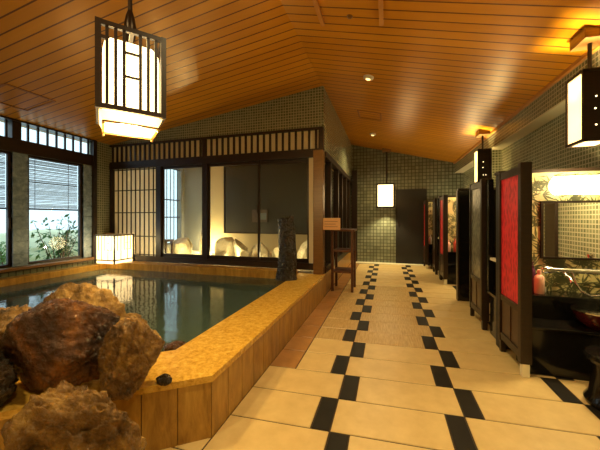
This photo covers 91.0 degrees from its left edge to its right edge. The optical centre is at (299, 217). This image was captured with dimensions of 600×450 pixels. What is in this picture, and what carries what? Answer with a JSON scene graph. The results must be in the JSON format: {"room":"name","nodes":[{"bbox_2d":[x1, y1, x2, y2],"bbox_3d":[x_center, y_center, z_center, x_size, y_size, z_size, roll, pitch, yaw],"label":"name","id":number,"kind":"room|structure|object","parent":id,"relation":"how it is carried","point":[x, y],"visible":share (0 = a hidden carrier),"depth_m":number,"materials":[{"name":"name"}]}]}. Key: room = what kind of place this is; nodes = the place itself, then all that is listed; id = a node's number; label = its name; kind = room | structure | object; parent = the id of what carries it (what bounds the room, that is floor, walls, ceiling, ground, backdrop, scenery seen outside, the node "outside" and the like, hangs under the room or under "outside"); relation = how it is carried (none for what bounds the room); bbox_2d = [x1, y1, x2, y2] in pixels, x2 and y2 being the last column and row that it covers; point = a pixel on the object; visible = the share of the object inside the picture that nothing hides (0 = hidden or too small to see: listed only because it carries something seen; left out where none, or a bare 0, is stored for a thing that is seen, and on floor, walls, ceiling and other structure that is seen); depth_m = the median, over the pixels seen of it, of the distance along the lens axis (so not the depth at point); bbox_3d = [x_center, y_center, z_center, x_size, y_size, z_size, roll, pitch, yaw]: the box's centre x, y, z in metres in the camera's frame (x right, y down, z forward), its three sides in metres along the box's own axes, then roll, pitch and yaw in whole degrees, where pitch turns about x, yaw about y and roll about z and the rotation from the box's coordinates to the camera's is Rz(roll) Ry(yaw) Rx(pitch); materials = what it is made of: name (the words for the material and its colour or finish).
{"room":"spa","nodes":[
{"label":"spa","id":0,"kind":"room"},
{"bbox_2d":[0,141,111,277],"bbox_3d":[-4.511,0.040,2.983,0.140,2.920,5.770,0,0,16],"label":"wall","id":1,"kind":"structure","parent":0,"point":[104,152],"depth_m":5.47,"materials":[{"name":"tile"}]},
{"bbox_2d":[0,150,10,268],"bbox_3d":[-4.239,-0.120,3.789,0.065,1.640,0.850,0,0,16],"label":"window","id":2,"kind":"structure","parent":1,"relation":"in","point":[8,154],"depth_m":4.17,"materials":[{"name":"brown wood"}]},
{"bbox_2d":[0,153,5,208],"bbox_3d":[-4.324,-0.532,3.814,0.024,0.814,0.848,0,0,16],"label":"bamboo blind","id":3,"kind":"object","parent":2,"relation":"attached to","point":[2,187],"visible":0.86,"depth_m":4.18,"materials":[{"name":"grey"}]},
{"bbox_2d":[11,152,27,266],"bbox_3d":[-4.113,-0.120,4.294,0.140,1.640,0.186,0,0,16],"label":"pillar","id":4,"kind":"structure","parent":1,"relation":"in","point":[19,161],"depth_m":4.26,"materials":[{"name":"grey stone"}]},
{"bbox_2d":[0,135,92,165],"bbox_3d":[-4.082,-1.035,4.384,0.170,0.190,2.080,0,0,16],"label":"trim","id":5,"kind":"structure","parent":1,"relation":"attached to","point":[9,144],"depth_m":4.54,"materials":[{"name":"brown wood"}]},
{"bbox_2d":[4,119,88,153],"bbox_3d":[-4.077,-1.258,4.381,0.100,0.255,2.082,0,0,16],"label":"window","id":6,"kind":"structure","parent":1,"relation":"in","point":[12,129],"depth_m":4.28,"materials":[{"name":"white glass"}]},
{"bbox_2d":[0,115,92,141],"bbox_3d":[-4.082,-1.413,4.384,0.170,0.055,2.080,0,0,16],"label":"trim","id":7,"kind":"structure","parent":1,"relation":"attached to","point":[31,125],"depth_m":4.62,"materials":[{"name":"brown wood"}]},
{"bbox_2d":[0,257,96,272],"bbox_3d":[-3.991,0.720,4.357,0.120,0.040,2.080,0,0,16],"label":"trim","id":8,"kind":"structure","parent":1,"relation":"attached to","point":[2,270],"depth_m":4.49,"materials":[{"name":"brown wood"}]},
{"bbox_2d":[28,155,81,264],"bbox_3d":[-3.959,-0.120,4.780,0.040,1.640,0.830,0,0,16],"label":"window","id":9,"kind":"structure","parent":1,"relation":"in","point":[29,156],"depth_m":5.09,"materials":[{"name":"brown wood"}]},
{"bbox_2d":[29,158,77,210],"bbox_3d":[-4.032,-0.532,4.802,0.024,0.814,0.828,0,0,16],"label":"bamboo blind","id":10,"kind":"object","parent":9,"relation":"attached to","point":[66,194],"visible":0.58,"depth_m":4.80,"materials":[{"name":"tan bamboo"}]},
{"bbox_2d":[82,164,91,257],"bbox_3d":[-3.830,-0.120,5.253,0.140,1.640,0.146,0,0,16],"label":"pillar","id":11,"kind":"structure","parent":1,"relation":"in","point":[86,169],"depth_m":5.21,"materials":[{"name":"grey stone"}]},
{"bbox_2d":[90,140,96,256],"bbox_3d":[-3.732,-0.330,5.339,0.080,2.140,0.070,0,0,16],"label":"trim","id":12,"kind":"structure","parent":1,"relation":"attached to","point":[93,144],"depth_m":5.31,"materials":[{"name":"brown wood"}]},
{"bbox_2d":[114,167,155,255],"bbox_3d":[-3.092,-0.115,5.547,1.050,1.630,0.016,0,0,16],"label":"window","id":13,"kind":"structure","parent":1,"relation":"in","point":[134,189],"depth_m":5.54,"materials":[{"name":"paper"}]},
{"bbox_2d":[109,150,312,269],"bbox_3d":[-1.708,-0.117,5.133,4.020,1.835,0.120,0,0,16],"label":"trim","id":14,"kind":"structure","parent":1,"relation":"attached to","point":[204,260],"depth_m":5.07,"materials":[{"name":"brown wood"}]},
{"bbox_2d":[162,164,201,257],"bbox_3d":[-2.083,-0.115,5.238,0.860,1.630,0.030,0,0,16],"label":"window","id":15,"kind":"structure","parent":14,"relation":"in","point":[199,165],"depth_m":5.30,"materials":[{"name":"brown wood"}]},
{"bbox_2d":[114,130,317,161],"bbox_3d":[-1.666,-1.208,5.132,4.100,0.293,0.038,0,0,16],"label":"frieze panel","id":16,"kind":"object","parent":1,"relation":"attached to","point":[312,132],"visible":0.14,"depth_m":4.96,"materials":[{"name":"beige"}]},
{"bbox_2d":[208,161,259,260],"bbox_3d":[-1.115,-0.115,4.953,0.960,1.630,0.030,0,0,16],"label":"window","id":17,"kind":"structure","parent":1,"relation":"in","point":[249,162],"depth_m":4.93,"materials":[{"name":"brown wood"}]},
{"bbox_2d":[257,158,308,262],"bbox_3d":[-0.277,-0.115,4.717,0.880,1.630,0.076,0,0,16],"label":"window","id":18,"kind":"structure","parent":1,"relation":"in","point":[301,260],"depth_m":4.64,"materials":[{"name":"brown wood"}]},
{"bbox_2d":[0,278,323,449],"bbox_3d":[-1.773,1.197,2.326,5.796,0.606,2.450,0,0,-27],"label":"wall","id":19,"kind":"structure","parent":0,"point":[171,418],"depth_m":1.61,"materials":[{"name":"orange wood"}]},
{"bbox_2d":[0,268,284,351],"bbox_3d":[-2.296,0.920,3.271,3.615,0.001,3.375,0,0,16],"label":"pool water","id":20,"kind":"object","parent":19,"relation":"in","point":[179,306],"visible":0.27,"depth_m":3.55,"materials":[{"name":"liquid"}]},
{"bbox_2d":[0,273,324,419],"bbox_3d":[-1.771,0.875,2.322,5.811,0.035,2.459,0,0,-27],"label":"pool coping","id":21,"kind":"object","parent":19,"relation":"on","point":[202,359],"visible":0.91,"depth_m":1.95,"materials":[{"name":"stone"}]},
{"bbox_2d":[0,349,18,406],"bbox_3d":[-1.443,0.732,1.315,0.347,0.302,0.271,0,0,5],"label":"boulder","id":22,"kind":"object","parent":21,"relation":"on","point":[8,375],"visible":1,"depth_m":1.31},
{"bbox_2d":[0,304,30,368],"bbox_3d":[-1.619,0.682,1.632,0.383,0.413,0.330,0,0,-33],"label":"boulder","id":23,"kind":"object","parent":21,"relation":"on","point":[8,314],"visible":0.17,"depth_m":1.58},
{"bbox_2d":[0,298,119,390],"bbox_3d":[-1.209,0.624,1.486,0.571,0.426,0.297,0,0,-4],"label":"boulder","id":24,"kind":"object","parent":21,"relation":"on","point":[49,343],"visible":0.8,"depth_m":1.39,"materials":[{"name":"stone"}]},
{"bbox_2d":[43,282,146,322],"bbox_3d":[-1.418,0.827,1.907,0.989,0.826,0.402,0,0,-2],"label":"boulder","id":25,"kind":"object","parent":21,"relation":"on","point":[89,293],"visible":0.09,"depth_m":1.85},
{"bbox_2d":[98,316,164,400],"bbox_3d":[-0.830,0.694,1.468,0.215,0.400,0.277,0,0,44],"label":"boulder","id":26,"kind":"object","parent":21,"relation":"on","point":[130,349],"visible":1,"depth_m":1.39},
{"bbox_2d":[156,373,171,385],"bbox_3d":[-0.709,0.842,1.535,0.088,0.056,0.061,0,0,16],"label":"stone","id":27,"kind":"object","parent":21,"relation":"on","point":[164,379],"visible":1,"depth_m":1.52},
{"bbox_2d":[275,215,296,280],"bbox_3d":[-0.192,0.408,4.130,0.308,0.900,0.228,0,0,-1],"label":"stone pillar","id":28,"kind":"structure","parent":21,"relation":"on","point":[287,257],"depth_m":4.04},
{"bbox_2d":[324,253,350,295],"bbox_3d":[0.847,1.030,6.329,0.105,0.340,3.780,0,0,16],"label":"baseboard","id":29,"kind":"structure","parent":19,"relation":"attached to","point":[345,261],"depth_m":5.42,"materials":[{"name":"brown wood"}]},
{"bbox_2d":[178,169,183,237],"bbox_3d":[-2.887,-0.050,8.488,0.140,3.100,1.750,0,0,16],"label":"wall","id":30,"kind":"structure","parent":0,"point":[181,172],"depth_m":7.66,"materials":[{"name":"grey"}]},
{"bbox_2d":[184,168,201,250],"bbox_3d":[-2.743,-0.190,7.669,0.600,2.780,0.040,0,0,16],"label":"wall","id":31,"kind":"structure","parent":0,"point":[192,176],"depth_m":7.66,"materials":[{"name":"grey"}]},
{"bbox_2d":[113,86,324,144],"bbox_3d":[-1.627,-1.745,5.140,4.170,0.710,0.100,0,0,16],"label":"wall","id":32,"kind":"structure","parent":0,"point":[304,109],"depth_m":4.78,"materials":[{"name":"tile"}]},
{"bbox_2d":[110,126,323,163],"bbox_3d":[-1.638,-1.212,5.104,4.170,0.355,0.095,0,0,16],"label":"trim","id":33,"kind":"structure","parent":32,"relation":"attached to","point":[202,140],"depth_m":5.00,"materials":[{"name":"brown wood"}]},
{"bbox_2d":[210,166,333,252],"bbox_3d":[-1.059,-0.200,7.245,4.070,2.800,0.100,0,0,16],"label":"wall","id":34,"kind":"structure","parent":0,"point":[270,241],"depth_m":7.47,"materials":[{"name":"beige"}]},
{"bbox_2d":[224,162,306,234],"bbox_3d":[-0.833,-0.460,7.092,2.230,1.680,0.057,0,0,16],"label":"door","id":35,"kind":"structure","parent":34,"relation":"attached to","point":[283,186],"depth_m":7.07,"materials":[{"name":"grey"}]},
{"bbox_2d":[252,210,267,221],"bbox_3d":[-0.965,-0.050,7.085,0.400,0.300,0.024,0,0,16],"label":"wall sign","id":36,"kind":"object","parent":35,"relation":"attached to","point":[263,213],"visible":0.89,"depth_m":7.06,"materials":[{"name":"brown"}]},
{"bbox_2d":[331,170,333,217],"bbox_3d":[0.782,-0.100,6.374,0.015,1.700,3.430,0,0,16],"label":"trim","id":37,"kind":"structure","parent":34,"relation":"attached to","point":[332,172],"depth_m":5.95,"materials":[{"name":"brown wood"}]},
{"bbox_2d":[0,0,599,162],"bbox_3d":[-0.597,-1.693,3.773,7.320,0.814,9.700,0,0,16],"label":"ceiling","id":38,"kind":"structure","parent":0,"point":[444,72],"depth_m":3.19,"materials":[{"name":"wood"}]},
{"bbox_2d":[0,83,55,111],"bbox_3d":[-3.546,-1.498,3.704,0.545,0.089,0.550,0,0,16],"label":"ceiling hatch","id":39,"kind":"object","parent":38,"relation":"attached to","point":[3,84],"visible":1,"depth_m":3.79,"materials":[{"name":"brown"}]},
{"bbox_2d":[95,0,165,141],"bbox_3d":[-1.034,-1.229,1.796,0.348,1.439,0.348,0,0,-34],"label":"hanging lantern","id":40,"kind":"object","parent":38,"relation":"hanging from","point":[133,104],"visible":1,"depth_m":1.68,"materials":[{"name":"paper"}]},
{"bbox_2d":[105,25,157,111],"bbox_3d":[-0.945,-0.828,1.663,0.256,0.435,0.012,0,0,-34],"label":"grille","id":41,"kind":"object","parent":40,"relation":"attached to","point":[131,78],"depth_m":1.67,"materials":[{"name":"brown wood"}]},
{"bbox_2d":[158,52,159,112],"bbox_3d":[-0.901,-0.828,1.885,0.012,0.435,0.256,0,0,-34],"label":"grille","id":42,"kind":"object","parent":40,"relation":"attached to","point":[158,52],"depth_m":1.84,"materials":[{"name":"brown wood"}]},
{"bbox_2d":[312,0,324,26],"bbox_3d":[-0.349,-1.923,0.973,0.036,0.045,4.070,0,0,16],"label":"trim","id":43,"kind":"structure","parent":38,"relation":"attached to","point":[315,2],"depth_m":2.74,"materials":[{"name":"brown wood"}]},
{"bbox_2d":[357,110,381,120],"bbox_3d":[1.262,-1.856,5.341,0.420,0.112,0.430,0,0,16],"label":"ceiling hatch","id":44,"kind":"object","parent":38,"relation":"attached to","point":[357,110],"visible":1,"depth_m":5.31,"materials":[{"name":"brown"}]},
{"bbox_2d":[378,0,382,25],"bbox_3d":[0.180,-1.785,0.786,0.036,0.045,4.010,0,0,16],"label":"trim","id":45,"kind":"structure","parent":38,"relation":"attached to","point":[380,2],"depth_m":2.53,"materials":[{"name":"brown wood"}]},
{"bbox_2d":[376,148,394,207],"bbox_3d":[2.236,-1.038,7.723,0.460,1.555,0.220,0,0,16],"label":"pendant lamp","id":46,"kind":"object","parent":38,"relation":"hanging from","point":[385,192],"visible":0.99,"depth_m":7.62,"materials":[{"name":"white glass"}]},
{"bbox_2d":[474,129,491,183],"bbox_3d":[2.987,-1.000,4.827,0.200,0.860,0.230,0,0,16],"label":"pendant lamp","id":47,"kind":"object","parent":38,"relation":"hanging from","point":[482,157],"visible":0.84,"depth_m":4.74,"materials":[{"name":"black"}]},
{"bbox_2d":[565,26,599,147],"bbox_3d":[2.235,-1.000,2.276,0.200,0.860,0.230,0,0,16],"label":"pendant lamp","id":48,"kind":"object","parent":38,"relation":"hanging from","point":[582,91],"visible":1,"depth_m":2.23,"materials":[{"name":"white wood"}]},
{"bbox_2d":[324,90,351,177],"bbox_3d":[0.874,-1.570,6.373,0.070,1.060,3.680,0,0,16],"label":"wall","id":49,"kind":"structure","parent":0,"point":[337,144],"depth_m":5.66,"materials":[{"name":"tile"}]},
{"bbox_2d":[309,158,312,262],"bbox_3d":[0.183,-0.115,4.580,0.080,1.630,0.050,0,0,16],"label":"trim","id":50,"kind":"structure","parent":49,"relation":"attached to","point":[310,159],"depth_m":4.56,"materials":[{"name":"beige"}]},
{"bbox_2d":[313,150,324,274],"bbox_3d":[0.293,-0.088,4.548,0.150,1.893,0.150,0,0,16],"label":"trim","id":51,"kind":"structure","parent":49,"relation":"attached to","point":[318,155],"depth_m":4.48,"materials":[{"name":"brown wood"}]},
{"bbox_2d":[325,151,351,272],"bbox_3d":[0.876,-0.090,6.372,0.115,1.900,3.680,0,0,16],"label":"trim","id":52,"kind":"structure","parent":49,"relation":"attached to","point":[342,181],"depth_m":5.80,"materials":[{"name":"brown wood"}]},
{"bbox_2d":[162,263,599,449],"bbox_3d":[-0.628,1.240,3.667,6.920,0.080,9.722,0,0,16],"label":"floor","id":53,"kind":"structure","parent":0,"point":[396,361],"depth_m":2.09,"materials":[{"name":"beige tile"}]},
{"bbox_2d":[0,380,146,449],"bbox_3d":[-0.829,0.900,1.149,0.442,0.585,0.323,0,0,-13],"label":"boulder","id":54,"kind":"object","parent":53,"relation":"on","point":[66,416],"visible":1,"depth_m":1.03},
{"bbox_2d":[141,250,312,273],"bbox_3d":[-1.371,1.020,6.186,4.070,0.360,2.110,0,0,16],"label":"garden bed","id":55,"kind":"object","parent":53,"relation":"on","point":[193,251],"depth_m":6.44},
{"bbox_2d":[165,239,173,253],"bbox_3d":[-2.719,0.630,5.806,0.400,0.420,0.200,0,0,16],"label":"bench","id":56,"kind":"object","parent":55,"relation":"on","point":[166,240],"visible":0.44,"depth_m":5.76,"materials":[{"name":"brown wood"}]},
{"bbox_2d":[173,237,192,253],"bbox_3d":[-2.442,0.728,6.248,0.289,0.630,0.441,0,0,41],"label":"rock","id":57,"kind":"object","parent":55,"relation":"on","point":[180,245],"visible":0.62,"depth_m":6.14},
{"bbox_2d":[215,237,233,255],"bbox_3d":[-1.523,0.681,5.979,0.422,0.583,0.309,0,0,-27],"label":"rock","id":58,"kind":"object","parent":55,"relation":"on","point":[224,244],"visible":0.62,"depth_m":5.90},
{"bbox_2d":[233,238,247,255],"bbox_3d":[-1.177,0.688,5.840,0.282,0.565,0.470,0,0,-12],"label":"rock","id":59,"kind":"object","parent":55,"relation":"on","point":[238,246],"visible":0.53,"depth_m":5.70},
{"bbox_2d":[251,242,268,256],"bbox_3d":[-0.790,0.713,5.775,0.360,0.476,0.286,0,0,4],"label":"rock","id":60,"kind":"object","parent":55,"relation":"on","point":[263,249],"visible":0.54,"depth_m":5.74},
{"bbox_2d":[297,241,306,258],"bbox_3d":[0.102,0.695,5.465,0.300,0.603,0.389,0,0,-41],"label":"rock","id":61,"kind":"object","parent":55,"relation":"on","point":[302,253],"visible":0.34,"depth_m":5.42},
{"bbox_2d":[330,228,356,292],"bbox_3d":[0.743,0.693,4.994,0.400,1.015,0.460,0,0,16],"label":"stand","id":62,"kind":"object","parent":53,"relation":"on","point":[352,250],"visible":0.98,"depth_m":4.84,"materials":[{"name":"brown wood"}]},
{"bbox_2d":[323,218,339,229],"bbox_3d":[0.469,0.090,4.456,0.280,0.180,0.017,0,0,16],"label":"wooden sign","id":63,"kind":"object","parent":62,"relation":"on","point":[328,223],"visible":0.89,"depth_m":4.45,"materials":[{"name":"brown wood"}]},
{"bbox_2d":[356,261,428,265],"bbox_3d":[2.711,1.219,7.609,2.745,0.062,0.270,0,0,16],"label":"threshold","id":64,"kind":"object","parent":53,"relation":"on","point":[359,262],"visible":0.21,"depth_m":7.70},
{"bbox_2d":[423,200,427,268],"bbox_3d":[3.048,0.390,7.163,0.075,1.620,0.465,0,0,16],"label":"screen","id":65,"kind":"object","parent":53,"relation":"on","point":[425,204],"visible":1,"depth_m":6.95,"materials":[{"name":"brown wood"}]},
{"bbox_2d":[428,201,432,268],"bbox_3d":[3.518,0.385,7.105,0.890,1.630,0.560,0,0,16],"label":"station","id":66,"kind":"object","parent":53,"relation":"on","point":[429,202],"visible":0.1,"depth_m":7.36,"materials":[{"name":"black"}]},
{"bbox_2d":[428,245,431,261],"bbox_3d":[3.574,0.877,7.168,0.820,0.445,0.192,0,0,16],"label":"countertop","id":67,"kind":"structure","parent":66,"relation":"on","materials":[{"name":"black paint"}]},
{"bbox_2d":[428,203,431,243],"bbox_3d":[3.562,0.151,7.272,0.799,1.097,0.001,0,0,16],"label":"print","id":68,"kind":"object","parent":66,"relation":"attached to","point":[430,215],"depth_m":7.36},
{"bbox_2d":[429,253,432,268],"bbox_3d":[3.512,1.028,6.960,0.820,0.345,0.238,0,0,16],"label":"countertop","id":69,"kind":"structure","parent":66,"relation":"on","point":[430,255],"depth_m":7.00,"materials":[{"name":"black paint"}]},
{"bbox_2d":[432,198,438,274],"bbox_3d":[2.946,0.390,6.429,0.075,1.620,0.400,0,0,16],"label":"screen","id":70,"kind":"object","parent":53,"relation":"on","point":[435,259],"visible":0.98,"depth_m":6.28,"materials":[{"name":"brown wood"}]},
{"bbox_2d":[437,199,438,255],"bbox_3d":[3.203,0.400,5.912,0.800,1.600,0.330,0,0,16],"label":"shelf unit","id":71,"kind":"object","parent":53,"relation":"on","point":[437,199],"visible":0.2,"depth_m":6.10,"materials":[{"name":"black paint"}]},
{"bbox_2d":[439,195,447,284],"bbox_3d":[2.677,0.390,5.516,0.075,1.620,0.495,0,0,16],"label":"screen","id":72,"kind":"object","parent":53,"relation":"on","point":[443,201],"visible":1,"depth_m":5.29,"materials":[{"name":"brown wood"}]},
{"bbox_2d":[438,196,455,284],"bbox_3d":[3.079,0.385,5.493,0.839,1.630,0.560,0,0,16],"label":"station","id":73,"kind":"object","parent":53,"relation":"on","point":[451,199],"visible":0.16,"depth_m":5.70,"materials":[{"name":"black"}]},
{"bbox_2d":[447,265,455,284],"bbox_3d":[3.068,1.028,5.349,0.760,0.345,0.238,0,0,16],"label":"countertop","id":74,"kind":"structure","parent":73,"relation":"on","point":[451,269],"depth_m":5.32,"materials":[{"name":"black paint"}]},
{"bbox_2d":[448,253,455,261],"bbox_3d":[3.130,0.877,5.558,0.760,0.445,0.192,0,0,16],"label":"countertop","id":75,"kind":"structure","parent":73,"relation":"on","point":[451,256],"depth_m":5.54,"materials":[{"name":"black paint"}]},
{"bbox_2d":[448,199,455,250],"bbox_3d":[3.147,0.151,5.653,0.799,1.097,0.001,0,0,16],"label":"print","id":76,"kind":"object","parent":73,"relation":"attached to","point":[451,233],"depth_m":5.71},
{"bbox_2d":[456,187,495,302],"bbox_3d":[2.693,0.385,4.200,0.830,1.630,0.100,0,0,16],"label":"wall","id":77,"kind":"structure","parent":53,"relation":"on","point":[462,194],"depth_m":4.26,"materials":[{"name":"black paint"}]},
{"bbox_2d":[470,179,488,329],"bbox_3d":[2.053,0.390,3.398,0.075,1.620,0.520,0,0,16],"label":"screen","id":78,"kind":"object","parent":53,"relation":"on","point":[479,298],"visible":0.99,"depth_m":3.33,"materials":[{"name":"brown wood"}]},
{"bbox_2d":[486,179,495,338],"bbox_3d":[2.298,0.400,2.843,0.800,1.600,0.330,0,0,16],"label":"shelf unit","id":79,"kind":"object","parent":53,"relation":"on","point":[490,260],"visible":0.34,"depth_m":3.03,"materials":[{"name":"black paint"}]},
{"bbox_2d":[486,289,495,298],"bbox_3d":[2.298,0.765,2.843,0.800,0.030,0.330,0,0,16],"label":"countertop","id":80,"kind":"structure","parent":79,"relation":"on","point":[493,293],"depth_m":2.97,"materials":[{"name":"black paint"}]},
{"bbox_2d":[498,162,531,377],"bbox_3d":[1.767,0.390,2.448,0.075,1.620,0.495,0,0,16],"label":"screen","id":81,"kind":"object","parent":53,"relation":"on","point":[515,184],"visible":1,"depth_m":2.35,"materials":[{"name":"fabric"}]},
{"bbox_2d":[494,167,599,380],"bbox_3d":[2.174,0.385,2.424,0.839,1.630,0.560,0,0,16],"label":"booth","id":82,"kind":"object","parent":53,"relation":"on","point":[565,228],"visible":0.6,"depth_m":2.51,"materials":[{"name":"black"}]},
{"bbox_2d":[532,262,535,291],"bbox_3d":[2.022,0.509,2.563,0.044,0.258,0.044,0,0,16],"label":"bottle","id":83,"kind":"object","parent":82,"relation":"on","point":[533,269],"visible":0.53,"depth_m":2.55,"materials":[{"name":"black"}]},
{"bbox_2d":[534,269,544,293],"bbox_3d":[2.023,0.537,2.495,0.074,0.202,0.074,0,0,16],"label":"bottle","id":84,"kind":"object","parent":82,"relation":"on","point":[539,279],"visible":1,"depth_m":2.47,"materials":[{"name":"pink"}]},
{"bbox_2d":[516,330,599,380],"bbox_3d":[2.163,1.028,2.280,0.760,0.345,0.238,0,0,16],"label":"cabinet","id":85,"kind":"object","parent":82,"relation":"on","point":[554,354],"depth_m":2.22,"materials":[{"name":"black paint"}]},
{"bbox_2d":[532,297,599,320],"bbox_3d":[2.225,0.877,2.488,0.760,0.445,0.192,0,0,16],"label":"countertop","id":86,"kind":"structure","parent":82,"relation":"on","point":[542,307],"depth_m":2.42,"materials":[{"name":"black paint"}]},
{"bbox_2d":[532,291,599,300],"bbox_3d":[2.217,0.647,2.480,0.770,0.015,0.212,0,0,16],"label":"countertop","id":87,"kind":"structure","parent":82,"relation":"on","point":[549,294],"depth_m":2.44,"materials":[{"name":"black paint"}]},
{"bbox_2d":[532,318,599,335],"bbox_3d":[2.156,0.844,2.272,0.770,0.023,0.258,0,0,16],"label":"countertop","id":88,"kind":"structure","parent":82,"relation":"on","point":[541,324],"depth_m":2.26,"materials":[{"name":"black paint"}]},
{"bbox_2d":[532,172,599,293],"bbox_3d":[2.242,0.151,2.584,0.799,1.097,0.001,0,0,16],"label":"print","id":89,"kind":"object","parent":82,"relation":"attached to","point":[555,263],"depth_m":2.58},
{"bbox_2d":[540,266,599,296],"bbox_3d":[2.293,0.479,2.422,0.509,0.316,0.205,0,0,16],"label":"shower mixer","id":90,"kind":"object","parent":82,"relation":"on","point":[545,269],"visible":0.99,"depth_m":2.43,"materials":[{"name":"silver metal"}]},
{"bbox_2d":[544,203,599,257],"bbox_3d":[2.369,0.105,2.534,0.470,0.470,0.006,0,0,16],"label":"mirror glass","id":91,"kind":"object","parent":82,"relation":"attached to","point":[571,230],"depth_m":2.54,"materials":[{"name":"clear"}]},
{"bbox_2d":[549,175,599,194],"bbox_3d":[2.329,-0.275,2.469,0.370,0.156,0.170,0,0,16],"label":"lamp","id":92,"kind":"object","parent":82,"relation":"attached to","point":[587,184],"visible":1,"depth_m":2.42,"materials":[{"name":"white glass"}]},
{"bbox_2d":[570,304,599,330],"bbox_3d":[2.239,0.763,2.217,0.310,0.136,0.310,0,0,16],"label":"bowl","id":93,"kind":"object","parent":82,"relation":"on","point":[589,315],"visible":1,"depth_m":2.19,"materials":[{"name":"ceramic"}]},
{"bbox_2d":[583,345,599,410],"bbox_3d":[2.049,1.038,1.856,0.390,0.325,0.390,0,0,16],"label":"stool","id":94,"kind":"object","parent":53,"relation":"on","point":[591,394],"visible":1,"depth_m":1.90,"materials":[{"name":"black paint"}]},
{"bbox_2d":[350,145,462,262],"bbox_3d":[0.789,-0.500,8.368,7.260,3.600,0.100,0,0,16],"label":"wall","id":95,"kind":"structure","parent":0,"point":[376,227],"depth_m":7.88,"materials":[{"name":"tile"}]},
{"bbox_2d":[352,170,356,261],"bbox_3d":[1.491,-0.050,8.078,0.150,2.500,0.059,0,0,16],"label":"trim","id":96,"kind":"structure","parent":95,"relation":"attached to","point":[354,172],"depth_m":8.05,"materials":[{"name":"brown wood"}]},
{"bbox_2d":[396,189,426,263],"bbox_3d":[2.888,0.219,7.671,0.760,1.938,0.050,0,0,16],"label":"door","id":97,"kind":"structure","parent":95,"relation":"in","point":[409,202],"depth_m":7.67,"materials":[{"name":"black"}]},
{"bbox_2d":[453,44,599,163],"bbox_3d":[2.525,-1.377,2.852,0.030,0.045,9.500,0,0,16],"label":"trim","id":98,"kind":"structure","parent":95,"relation":"attached to","point":[583,57],"depth_m":3.21,"materials":[{"name":"brown wood"}]},
{"bbox_2d":[463,113,599,187],"bbox_3d":[2.769,-0.250,2.780,0.100,3.100,9.500,0,0,16],"label":"wall","id":99,"kind":"structure","parent":0,"point":[544,147],"depth_m":3.49,"materials":[{"name":"tile"}]},
{"bbox_2d":[492,150,501,186],"bbox_3d":[3.288,-0.570,5.051,0.190,1.140,0.350,0,0,16],"label":"pilaster","id":100,"kind":"object","parent":99,"relation":"attached to","point":[496,154],"visible":0.21,"depth_m":4.88,"materials":[{"name":"tile"}]},
{"bbox_2d":[455,49,599,171],"bbox_3d":[2.630,-1.300,2.821,0.190,0.320,9.500,0,0,16],"label":"beam","id":101,"kind":"structure","parent":99,"relation":"attached to","point":[555,94],"depth_m":3.44,"materials":[{"name":"tile"}]},
{"bbox_2d":[455,160,473,172],"bbox_3d":[3.655,-1.132,6.293,0.187,0.014,2.240,0,0,16],"label":"soffit","id":102,"kind":"structure","parent":101,"relation":"attached to","point":[468,166],"depth_m":6.57,"materials":[{"name":"beige paint"}]},
{"bbox_2d":[492,99,564,149],"bbox_3d":[2.265,-1.132,1.579,0.187,0.014,6.890,0,0,16],"label":"soffit","id":103,"kind":"structure","parent":101,"relation":"attached to","point":[558,109],"depth_m":3.59,"materials":[{"name":"beige paint"}]},
{"bbox_3d":[-3.414,-0.050,6.699,0.140,3.100,1.980,0,0,16],"label":"wall","id":104,"kind":"structure","parent":0,"visible":0},
{"bbox_2d":[165,169,179,243],"bbox_3d":[-3.365,-0.300,6.883,0.050,1.900,1.600,0,0,16],"label":"window","id":105,"kind":"structure","parent":104,"relation":"in","point":[177,170],"depth_m":7.39,"materials":[{"name":"glass"}]},
{"bbox_3d":[-2.388,1.600,3.217,3.800,0.200,4.020,0,0,16],"label":"floor","id":106,"kind":"structure","parent":0,"visible":0},
{"bbox_2d":[0,263,105,286],"bbox_3d":[-4.072,1.165,3.922,0.170,0.670,3.620,0,0,16],"label":"ledge","id":107,"kind":"object","parent":106,"relation":"on","point":[7,281],"depth_m":4.49,"materials":[{"name":"orange wood"}]},
{"bbox_2d":[106,261,297,278],"bbox_3d":[-1.793,1.150,4.986,3.600,0.700,0.210,0,0,16],"label":"ledge","id":108,"kind":"object","parent":106,"relation":"on","point":[255,272],"visible":0.14,"depth_m":4.87,"materials":[{"name":"orange wood"}]},
{"bbox_2d":[94,233,133,263],"bbox_3d":[-3.348,0.545,5.335,0.430,0.506,0.430,0,0,15],"label":"lantern","id":109,"kind":"object","parent":108,"relation":"on","point":[115,248],"visible":1,"depth_m":5.18,"materials":[{"name":"white paper"}]},
{"bbox_3d":[-1.079,1.214,3.039,1.149,0.572,3.620,0,0,16],"label":"step","id":110,"kind":"structure","parent":106,"relation":"on","visible":0},
{"bbox_2d":[163,340,185,350],"bbox_3d":[-0.871,0.912,2.073,0.166,0.096,0.121,0,0,-1],"label":"stone","id":111,"kind":"object","parent":110,"relation":"on","point":[174,345],"visible":0.44,"depth_m":2.04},
{"bbox_3d":[-5.839,1.400,5.371,3.760,0.200,11.000,0,0,16],"label":"ground","id":112,"kind":"structure","parent":0,"visible":0},
{"bbox_2d":[0,241,40,268],"bbox_3d":[-5.157,0.776,5.205,0.915,1.126,0.868,0,0,1],"label":"shrub","id":113,"kind":"object","parent":112,"relation":"on","point":[2,257],"visible":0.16,"depth_m":5.09,"materials":[{"name":"green plant"}]},
{"bbox_2d":[0,229,77,263],"bbox_3d":[-6.396,1.060,6.680,1.668,1.606,5.494,0,0,16],"label":"hedge","id":114,"kind":"object","parent":112,"relation":"on","point":[33,244],"visible":0.11,"depth_m":6.59,"materials":[{"name":"plant"}]},
{"bbox_2d":[30,214,77,262],"bbox_3d":[-4.458,0.603,5.396,0.638,1.400,0.886,0,0,16],"label":"shrub","id":115,"kind":"object","parent":112,"relation":"on","point":[64,251],"visible":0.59,"depth_m":5.45,"materials":[{"name":"green plant"}]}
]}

